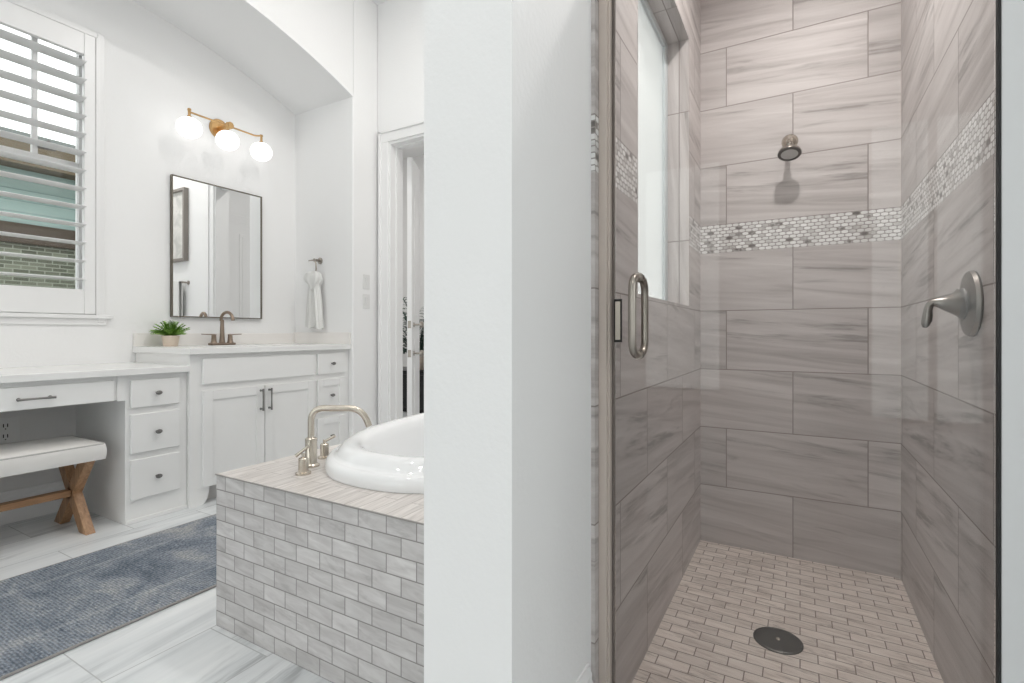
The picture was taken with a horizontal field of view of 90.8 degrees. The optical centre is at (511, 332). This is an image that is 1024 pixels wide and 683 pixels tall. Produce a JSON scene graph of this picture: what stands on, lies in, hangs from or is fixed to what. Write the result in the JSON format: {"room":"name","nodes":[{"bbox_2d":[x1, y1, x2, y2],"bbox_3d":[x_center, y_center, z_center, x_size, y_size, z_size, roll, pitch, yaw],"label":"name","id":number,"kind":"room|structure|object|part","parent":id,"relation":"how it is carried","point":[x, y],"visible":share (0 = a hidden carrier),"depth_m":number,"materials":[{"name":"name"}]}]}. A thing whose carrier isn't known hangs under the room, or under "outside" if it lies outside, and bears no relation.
{"room":"bathroom","nodes":[
{"label":"bathroom","id":0,"kind":"room"},
{"bbox_2d":[0,0,294,367],"bbox_3d":[-3.627,-0.830,1.149,0.160,3.660,7.202,0,0,30],"label":"wall","id":1,"kind":"structure","parent":0,"point":[155,71],"depth_m":3.29,"materials":[{"name":"white paint"}]},
{"bbox_2d":[0,416,19,443],"bbox_3d":[-2.653,0.512,2.656,0.007,0.135,0.095,0,0,30],"label":"wall outlet","id":2,"kind":"object","parent":1,"relation":"attached to","point":[10,426],"visible":0.97,"depth_m":2.66,"materials":[{"name":"white plastic"}]},
{"bbox_2d":[0,480,64,525],"bbox_3d":[-2.669,0.916,2.611,0.016,0.168,0.650,0,0,30],"label":"baseboard","id":3,"kind":"structure","parent":1,"relation":"attached to","point":[32,511],"depth_m":2.72,"materials":[{"name":"wood"}]},
{"bbox_2d":[0,36,88,314],"bbox_3d":[-2.842,-0.928,2.570,0.096,1.643,1.128,0,0,30],"label":"window","id":4,"kind":"structure","parent":1,"relation":"in","point":[33,152],"depth_m":3.02,"materials":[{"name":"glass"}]},
{"bbox_2d":[0,0,113,324],"bbox_3d":[-2.737,-0.916,2.518,0.030,1.738,1.263,0,0,30],"label":"window frame","id":5,"kind":"structure","parent":1,"relation":"in","point":[99,318],"depth_m":3.00,"materials":[{"name":"wood"}]},
{"bbox_2d":[0,0,94,313],"bbox_3d":[-2.748,-0.927,2.510,0.114,1.634,1.109,0,0,30],"label":"plantation shutter","id":6,"kind":"object","parent":5,"relation":"attached to","point":[20,299],"visible":1,"depth_m":2.82,"materials":[{"name":"wood"}]},
{"bbox_2d":[133,333,294,346],"bbox_3d":[-2.086,0.043,3.668,0.019,0.083,1.155,0,0,30],"label":"backsplash","id":7,"kind":"structure","parent":1,"relation":"attached to","point":[139,339],"depth_m":3.57,"materials":[{"name":"stone"}]},
{"bbox_2d":[170,174,261,318],"bbox_3d":[-2.103,-0.581,3.631,0.028,0.945,0.645,0,0,30],"label":"wall mirror","id":8,"kind":"object","parent":1,"relation":"attached to","point":[216,231],"visible":1,"depth_m":3.59,"materials":[{"name":"metal"}]},
{"bbox_2d":[176,108,271,160],"bbox_3d":[-2.027,-1.409,3.551,0.239,0.259,0.657,0,0,30],"label":"wall sconce","id":9,"kind":"object","parent":1,"relation":"attached to","point":[187,126],"visible":1,"depth_m":3.49,"materials":[{"name":"white glass"}]},
{"bbox_2d":[176,108,202,138],"bbox_3d":[-2.114,-1.376,3.308,0.148,0.194,0.148,0,0,30],"label":"shade","id":10,"kind":"object","parent":9,"relation":"attached to","point":[187,126],"depth_m":3.27,"materials":[{"name":"white glass"}]},
{"bbox_3d":[-2.050,-1.468,3.604,0.147,0.140,0.140,0,0,30],"label":"plate","id":11,"kind":"part","parent":9,"relation":"part of","materials":[{"name":"gold metal"}]},
{"bbox_3d":[-2.007,-1.465,3.539,0.049,0.011,0.520,0,0,30],"label":"arm","id":12,"kind":"part","parent":9,"relation":"part of","materials":[{"name":"gold metal"}]},
{"bbox_2d":[215,122,239,150],"bbox_3d":[-1.987,-1.376,3.529,0.148,0.194,0.148,0,0,30],"label":"shade","id":13,"kind":"object","parent":9,"relation":"attached to","point":[226,139],"depth_m":3.49,"materials":[{"name":"white glass"}]},
{"bbox_2d":[250,134,271,160],"bbox_3d":[-1.862,-1.376,3.750,0.148,0.194,0.148,0,0,30],"label":"shade","id":14,"kind":"object","parent":9,"relation":"attached to","point":[260,151],"depth_m":3.71,"materials":[{"name":"white glass"}]},
{"bbox_2d":[161,336,179,345],"bbox_3d":[-2.186,0.051,3.232,0.100,0.068,0.100,0,0,30],"label":"pot","id":15,"kind":"object","parent":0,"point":[166,340],"depth_m":3.20,"materials":[{"name":"ceramic"}]},
{"bbox_2d":[0,412,406,682],"bbox_3d":[-1.304,1.100,1.549,8.600,0.200,10.600,0,0,30],"label":"floor","id":16,"kind":"structure","parent":0,"point":[182,642],"depth_m":1.63,"materials":[{"name":"tile"}]},
{"bbox_2d":[0,435,106,534],"bbox_3d":[-2.500,0.763,2.154,0.400,0.474,1.137,0,0,30],"label":"bench","id":17,"kind":"object","parent":16,"relation":"on","point":[22,457],"visible":1,"depth_m":2.47,"materials":[{"name":"beige fabric"}]},
{"bbox_3d":[-2.494,0.580,2.151,0.387,0.108,1.137,0,0,30],"label":"seat","id":18,"kind":"part","parent":17,"relation":"part of","materials":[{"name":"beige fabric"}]},
{"bbox_3d":[-2.257,0.817,2.603,0.378,0.366,0.042,0,0,30],"label":"leg","id":19,"kind":"part","parent":17,"relation":"part of","materials":[{"name":"brown wood"}]},
{"bbox_3d":[-2.257,0.817,2.603,0.378,0.366,0.042,0,0,30],"label":"leg","id":20,"kind":"part","parent":17,"relation":"part of","materials":[{"name":"brown wood"}]},
{"bbox_2d":[0,376,125,492],"bbox_3d":[-2.432,0.610,2.425,0.645,0.780,0.763,0,0,30],"label":"vanity","id":21,"kind":"object","parent":16,"relation":"on","point":[45,409],"visible":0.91,"depth_m":2.58,"materials":[{"name":"paint"}]},
{"bbox_3d":[-2.158,0.297,2.290,0.034,0.016,0.134,0,0,30],"label":"bar handle","id":22,"kind":"part","parent":21,"relation":"part of","materials":[{"name":"grey metal"}]},
{"bbox_3d":[-2.697,0.672,2.599,0.013,0.655,0.723,0,0,30],"label":"panel","id":23,"kind":"part","parent":21,"relation":"part of","materials":[{"name":"white wood"}]},
{"bbox_3d":[-2.184,0.293,2.298,0.019,0.105,0.628,0,0,30],"label":"drawer","id":24,"kind":"part","parent":21,"relation":"part of","materials":[{"name":"paint"}]},
{"bbox_3d":[-2.406,0.282,2.433,0.500,0.125,0.723,0,0,30],"label":"rail","id":25,"kind":"part","parent":21,"relation":"part of","materials":[{"name":"paint"}]},
{"bbox_2d":[0,514,215,679],"bbox_3d":[-1.778,0.995,1.705,0.788,0.008,3.000,0,0,30],"label":"runner rug","id":26,"kind":"object","parent":16,"relation":"on","point":[48,612],"visible":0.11,"depth_m":1.94,"materials":[{"name":"blue fabric"}]},
{"bbox_2d":[76,372,186,524],"bbox_3d":[-2.168,0.610,2.889,0.640,0.780,0.304,0,0,30],"label":"base cabinet","id":27,"kind":"object","parent":16,"relation":"on","point":[142,476],"visible":0.95,"depth_m":2.73,"materials":[{"name":"paint"}]},
{"bbox_2d":[0,362,189,383],"bbox_3d":[-2.527,0.202,2.274,0.634,0.036,1.726,0,0,30],"label":"countertop","id":28,"kind":"structure","parent":27,"relation":"on","point":[63,372],"depth_m":2.55,"materials":[{"name":"white stone"}]},
{"bbox_3d":[-1.932,0.771,2.740,0.019,0.210,0.241,0,0,30],"label":"drawer","id":29,"kind":"part","parent":27,"relation":"part of","materials":[{"name":"paint"}]},
{"bbox_3d":[-1.932,0.530,2.740,0.019,0.207,0.241,0,0,30],"label":"drawer","id":30,"kind":"part","parent":27,"relation":"part of","materials":[{"name":"paint"}]},
{"bbox_3d":[-1.932,0.321,2.740,0.019,0.146,0.241,0,0,30],"label":"drawer","id":31,"kind":"part","parent":27,"relation":"part of","materials":[{"name":"paint"}]},
{"bbox_2d":[136,349,347,508],"bbox_3d":[-1.793,0.561,3.520,0.668,0.877,1.162,0,0,30],"label":"base cabinet","id":32,"kind":"object","parent":16,"relation":"on","point":[244,409],"visible":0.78,"depth_m":3.19,"materials":[{"name":"paint"}]},
{"bbox_3d":[-1.700,0.617,3.096,0.020,0.558,0.384,0,0,30],"label":"door","id":33,"kind":"part","parent":32,"relation":"part of","materials":[{"name":"paint"}]},
{"bbox_2d":[133,332,350,354],"bbox_3d":[-1.806,0.130,3.518,0.654,0.270,1.179,0,0,30],"label":"countertop","id":34,"kind":"structure","parent":32,"relation":"on","point":[189,343],"depth_m":3.50,"materials":[{"name":"white stone"}]},
{"bbox_2d":[149,320,189,345],"bbox_3d":[-2.189,0.001,3.229,0.229,0.168,0.196,0,0,-17],"label":"potted fern","id":35,"kind":"object","parent":34,"relation":"on","point":[170,338],"visible":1,"depth_m":3.20,"materials":[{"name":"green plant"}]},
{"bbox_2d":[201,311,240,344],"bbox_3d":[-1.997,-0.035,3.528,0.151,0.240,0.280,0,0,30],"label":"sink faucet","id":36,"kind":"object","parent":34,"relation":"on","point":[222,334],"visible":0.99,"depth_m":3.54,"materials":[{"name":"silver metal"}]},
{"bbox_3d":[-2.082,0.037,3.475,0.043,0.063,0.104,0,0,30],"label":"lever handle","id":37,"kind":"part","parent":36,"relation":"part of","materials":[{"name":"brown metal"}]},
{"bbox_3d":[-2.038,0.076,3.551,0.056,0.017,0.170,0,0,30],"label":"plate","id":38,"kind":"part","parent":36,"relation":"part of","materials":[{"name":"brown metal"}]},
{"bbox_3d":[-1.990,-0.044,3.533,0.142,0.223,0.038,0,0,21],"label":"spout","id":39,"kind":"part","parent":36,"relation":"part of","materials":[{"name":"brown metal"}]},
{"bbox_3d":[-1.995,0.037,3.628,0.043,0.063,0.104,0,0,30],"label":"lever handle","id":40,"kind":"part","parent":36,"relation":"part of","materials":[{"name":"brown metal"}]},
{"bbox_3d":[-1.595,0.426,3.226,0.034,0.141,0.016,0,0,30],"label":"bar handle","id":41,"kind":"part","parent":32,"relation":"part of","materials":[{"name":"grey metal"}]},
{"bbox_3d":[-1.566,0.426,3.277,0.034,0.141,0.016,0,0,30],"label":"bar handle","id":42,"kind":"part","parent":32,"relation":"part of","materials":[{"name":"grey metal"}]},
{"bbox_3d":[-1.507,0.617,3.434,0.020,0.558,0.384,0,0,30],"label":"door","id":43,"kind":"part","parent":32,"relation":"part of","materials":[{"name":"paint"}]},
{"bbox_3d":[-1.337,0.756,3.731,0.020,0.280,0.244,0,0,30],"label":"drawer","id":44,"kind":"part","parent":32,"relation":"part of","materials":[{"name":"paint"}]},
{"bbox_3d":[-1.337,0.457,3.731,0.020,0.238,0.244,0,0,30],"label":"drawer","id":45,"kind":"part","parent":32,"relation":"part of","materials":[{"name":"paint"}]},
{"bbox_3d":[-1.338,0.224,3.731,0.019,0.148,0.244,0,0,30],"label":"drawer","id":46,"kind":"part","parent":32,"relation":"part of","materials":[{"name":"paint"}]},
{"bbox_2d":[215,444,423,682],"bbox_3d":[-0.054,0.741,2.340,1.063,0.518,2.017,0,0,30],"label":"tub deck","id":47,"kind":"object","parent":16,"relation":"on","point":[323,574],"visible":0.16,"depth_m":1.48,"materials":[{"name":"tile"}]},
{"bbox_2d":[295,445,310,475],"bbox_3d":[-0.714,0.433,1.728,0.051,0.098,0.051,0,0,30],"label":"valve","id":48,"kind":"object","parent":47,"relation":"on","point":[303,462],"visible":1,"depth_m":1.72,"materials":[{"name":"silver metal"}]},
{"bbox_3d":[-0.718,0.404,1.728,0.049,0.041,0.012,0,0,-10],"label":"lever","id":49,"kind":"part","parent":48,"relation":"part of","materials":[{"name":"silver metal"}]},
{"bbox_2d":[317,434,335,458],"bbox_3d":[-0.718,0.437,1.946,0.065,0.090,0.051,0,0,30],"label":"valve","id":50,"kind":"object","parent":47,"relation":"on","point":[324,447],"visible":0.88,"depth_m":1.94,"materials":[{"name":"silver metal"}]},
{"bbox_3d":[-0.705,0.408,1.951,0.050,0.033,0.012,0,0,3],"label":"lever","id":51,"kind":"part","parent":50,"relation":"part of","materials":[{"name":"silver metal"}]},
{"bbox_2d":[305,405,371,467],"bbox_3d":[-0.631,0.371,1.819,0.251,0.222,0.058,0,0,6],"label":"tub spout","id":52,"kind":"object","parent":47,"relation":"on","point":[311,452],"visible":0.95,"depth_m":1.82,"materials":[{"name":"silver metal"}]},
{"bbox_2d":[325,413,423,493],"bbox_3d":[-0.008,0.624,2.389,1.006,0.461,1.886,0,0,30],"label":"bathtub","id":53,"kind":"object","parent":47,"relation":"in","point":[388,456],"visible":0.25,"depth_m":1.66,"materials":[{"name":"white ceramic"}]},
{"bbox_2d":[403,367,423,412],"bbox_3d":[-1.167,0.735,6.532,1.560,0.530,0.588,0,0,30],"label":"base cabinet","id":54,"kind":"object","parent":16,"relation":"on","point":[404,368],"visible":0.02,"depth_m":6.32,"materials":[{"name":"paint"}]},
{"bbox_3d":[-1.615,0.720,6.494,0.720,0.400,0.018,0,0,30],"label":"door","id":55,"kind":"part","parent":54,"relation":"part of","materials":[{"name":"black paint"}]},
{"bbox_2d":[403,297,423,369],"bbox_3d":[-1.192,-0.038,6.432,2.061,1.016,0.866,0,0,30],"label":"potted palm","id":56,"kind":"object","parent":54,"relation":"on","point":[404,313],"visible":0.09,"depth_m":6.40,"materials":[{"name":"plant"}]},
{"bbox_2d":[420,356,423,369],"bbox_3d":[-1.200,0.380,6.475,0.270,0.180,0.270,0,0,30],"label":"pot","id":57,"kind":"object","parent":56,"relation":"on","point":[421,358],"depth_m":6.38,"materials":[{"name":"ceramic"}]},
{"bbox_3d":[-0.972,0.720,6.127,0.720,0.400,0.018,0,0,30],"label":"door","id":58,"kind":"part","parent":54,"relation":"part of","materials":[{"name":"black paint"}]},
{"bbox_2d":[132,0,352,114],"bbox_3d":[-2.226,-2.235,2.768,0.670,0.851,2.902,0,0,30],"label":"ceiling","id":59,"kind":"structure","parent":0,"point":[300,52],"depth_m":3.56,"materials":[{"name":"white paint"}]},
{"bbox_2d":[295,0,376,437],"bbox_3d":[-1.486,-0.830,4.167,0.770,3.660,0.263,0,0,30],"label":"wall","id":60,"kind":"structure","parent":0,"point":[336,142],"depth_m":3.99,"materials":[{"name":"white paint"}]},
{"bbox_2d":[308,258,322,270],"bbox_3d":[-1.568,-0.523,4.026,0.096,0.160,0.064,0,0,30],"label":"towel ring","id":61,"kind":"object","parent":60,"relation":"attached to","point":[319,260],"visible":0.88,"depth_m":4.01,"materials":[{"name":"silver metal"}]},
{"bbox_2d":[303,271,323,328],"bbox_3d":[-1.568,-0.259,3.993,0.207,0.459,0.090,0,0,30],"label":"hand towel","id":62,"kind":"object","parent":61,"relation":"hanging from","point":[314,312],"visible":1,"depth_m":3.96,"materials":[{"name":"white fabric"}]},
{"bbox_3d":[-1.549,-0.577,4.015,0.052,0.052,0.064,0,0,30],"label":"post","id":63,"kind":"part","parent":61,"relation":"part of","materials":[{"name":"silver metal"}]},
{"bbox_2d":[363,294,369,308],"bbox_3d":[-1.144,-0.248,3.975,0.014,0.114,0.070,0,0,30],"label":"light switch","id":64,"kind":"object","parent":60,"relation":"attached to","point":[366,297],"visible":1,"depth_m":3.97,"materials":[{"name":"white plastic"}]},
{"bbox_2d":[363,274,369,288],"bbox_3d":[-1.144,-0.402,3.975,0.014,0.114,0.070,0,0,30],"label":"light switch","id":65,"kind":"object","parent":60,"relation":"attached to","point":[366,278],"visible":1,"depth_m":3.97,"materials":[{"name":"white plastic"}]},
{"bbox_2d":[378,120,423,423],"bbox_3d":[-0.572,-0.260,3.872,0.860,2.520,0.140,0,0,30],"label":"door frame","id":66,"kind":"structure","parent":60,"relation":"attached to","point":[396,147],"depth_m":4.06,"materials":[{"name":"wood"}]},
{"bbox_2d":[407,157,423,415],"bbox_3d":[-0.799,-0.235,4.318,0.130,2.430,0.323,0,0,1],"label":"door","id":67,"kind":"structure","parent":66,"relation":"attached to","point":[414,324],"depth_m":4.22,"materials":[{"name":"wood"}]},
{"bbox_3d":[-0.821,-0.250,4.320,0.008,2.000,0.120,0,0,1],"label":"raised panel","id":68,"kind":"part","parent":67,"relation":"part of","materials":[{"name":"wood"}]},
{"bbox_3d":[-0.779,0.170,4.229,0.088,0.056,0.056,0,0,1],"label":"knob","id":69,"kind":"part","parent":67,"relation":"part of","materials":[{"name":"silver metal"}]},
{"bbox_3d":[-0.779,-0.070,4.229,0.088,0.056,0.056,0,0,1],"label":"knob","id":70,"kind":"part","parent":67,"relation":"part of","materials":[{"name":"silver metal"}]},
{"bbox_2d":[372,0,423,158],"bbox_3d":[-1.304,-2.710,1.549,8.600,0.100,10.600,0,0,30],"label":"ceiling","id":71,"kind":"structure","parent":0,"point":[416,151],"depth_m":7.38,"materials":[{"name":"white paint"}]},
{"bbox_2d":[377,0,423,424],"bbox_3d":[-0.391,-0.830,3.769,3.066,3.660,0.130,0,0,30],"label":"wall","id":72,"kind":"structure","parent":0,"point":[400,23],"depth_m":3.99,"materials":[{"name":"white paint"}]},
{"bbox_2d":[403,155,423,366],"bbox_3d":[0.049,-0.830,6.822,5.726,3.660,0.100,0,0,30],"label":"wall","id":73,"kind":"structure","parent":0,"point":[419,160],"depth_m":7.62,"materials":[{"name":"white paint"}]},
{"bbox_2d":[424,0,700,682],"bbox_3d":[0.491,-0.730,2.000,0.219,3.860,2.330,0,0,30],"label":"wall","id":74,"kind":"structure","parent":0,"point":[507,83],"depth_m":1.04,"materials":[{"name":"white paint"}]},
{"bbox_2d":[575,663,592,682],"bbox_3d":[0.007,0.916,1.146,0.225,0.168,0.401,0,0,30],"label":"baseboard","id":75,"kind":"structure","parent":74,"relation":"attached to","point":[585,676],"depth_m":1.25,"materials":[{"name":"wood"}]},
{"bbox_2d":[599,0,614,682],"bbox_3d":[0.248,-0.030,1.320,0.033,2.060,0.040,0,0,30],"label":"shower door frame","id":76,"kind":"structure","parent":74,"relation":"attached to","point":[606,7],"depth_m":1.31,"materials":[{"name":"silver metal"}]},
{"bbox_2d":[637,0,688,308],"bbox_3d":[0.565,-0.757,2.039,0.129,1.285,0.887,0,0,30],"label":"shower window","id":77,"kind":"structure","parent":74,"relation":"attached to","point":[667,14],"depth_m":2.40,"materials":[{"name":"stone"}]},
{"bbox_2d":[638,0,667,300],"bbox_3d":[0.522,-0.757,2.064,0.032,1.261,0.863,0,0,30],"label":"window","id":78,"kind":"structure","parent":77,"relation":"attached to","point":[652,45],"depth_m":2.23,"materials":[{"name":"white glass"}]},
{"bbox_2d":[632,540,943,682],"bbox_3d":[1.006,1.140,1.830,0.844,0.100,1.425,0,0,30],"label":"floor","id":79,"kind":"structure","parent":0,"point":[852,626],"depth_m":1.89,"materials":[{"name":"tile"}]},
{"bbox_2d":[753,627,803,654],"bbox_3d":[0.942,1.085,1.788,0.158,0.009,0.158,0,0,30],"label":"floor drain","id":80,"kind":"object","parent":79,"relation":"on","point":[776,640],"visible":1,"depth_m":1.78,"materials":[{"name":"metal"}]},
{"bbox_2d":[701,0,900,578],"bbox_3d":[1.383,-0.380,2.492,0.864,3.140,0.100,0,0,30],"label":"wall","id":81,"kind":"structure","parent":0,"point":[801,256],"depth_m":2.42,"materials":[{"name":"tile"}]},
{"bbox_2d":[777,134,801,160],"bbox_3d":[1.311,-0.890,2.385,0.099,0.151,0.158,0,0,30],"label":"shower head","id":82,"kind":"object","parent":81,"relation":"attached to","point":[790,151],"visible":1,"depth_m":2.36,"materials":[{"name":"silver metal"}]},
{"bbox_2d":[901,0,995,682],"bbox_3d":[1.390,-0.380,1.550,0.100,3.140,1.530,0,0,30],"label":"wall","id":83,"kind":"structure","parent":0,"point":[947,46],"depth_m":1.51,"materials":[{"name":"tile"}]},
{"bbox_2d":[921,270,983,336],"bbox_3d":[1.145,-0.076,1.330,0.107,0.172,0.172,0,0,30],"label":"shower valve","id":84,"kind":"object","parent":83,"relation":"attached to","point":[966,303],"visible":1,"depth_m":1.29,"materials":[{"name":"silver metal"}]},
{"bbox_3d":[1.135,-0.064,1.335,0.085,0.103,0.076,0,0,30],"label":"lever","id":85,"kind":"part","parent":84,"relation":"part of","materials":[{"name":"silver metal"}]},
{"bbox_3d":[1.182,-0.076,1.308,0.020,0.172,0.172,0,0,30],"label":"plate","id":86,"kind":"part","parent":84,"relation":"part of","materials":[{"name":"silver metal"}]},
{"bbox_3d":[1.757,-0.730,0.524,1.867,3.860,0.148,0,0,30],"label":"wall","id":87,"kind":"structure","parent":0,"visible":0},
{"bbox_2d":[614,0,994,682],"bbox_3d":[0.593,-0.026,1.141,0.742,2.028,0.136,0,0,30],"label":"shower door","id":88,"kind":"structure","parent":87,"relation":"attached to","point":[638,277],"depth_m":1.31,"materials":[{"name":"clear glass"}]},
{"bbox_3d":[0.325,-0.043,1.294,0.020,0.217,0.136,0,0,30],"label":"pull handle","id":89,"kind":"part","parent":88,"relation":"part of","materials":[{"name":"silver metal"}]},
{"bbox_2d":[635,272,643,358],"bbox_3d":[0.325,-0.043,1.294,0.025,0.222,0.016,0,0,30],"label":"door handle","id":90,"kind":"object","parent":88,"relation":"attached to","point":[641,279],"depth_m":1.28,"materials":[{"name":"silver metal"}]},
{"bbox_2d":[996,0,1023,682],"bbox_3d":[0.940,-0.100,0.898,0.117,2.200,0.012,0,0,30],"label":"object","id":91,"kind":"structure","parent":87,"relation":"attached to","point":[1009,13],"depth_m":0.91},
{"label":"outside","id":92,"kind":"structure","parent":0,"visible":0},
{"bbox_3d":[-5.889,1.400,5.661,8.160,0.200,14.000,0,0,30],"label":"ground","id":93,"kind":"structure","parent":92,"visible":0},
{"bbox_2d":[0,126,74,288],"bbox_3d":[-5.243,-0.460,6.329,1.820,3.520,5.700,0,0,30],"label":"neighbor house","id":94,"kind":"structure","parent":93,"relation":"on","point":[12,264],"depth_m":5.44,"materials":[{"name":"teal"}]}
]}

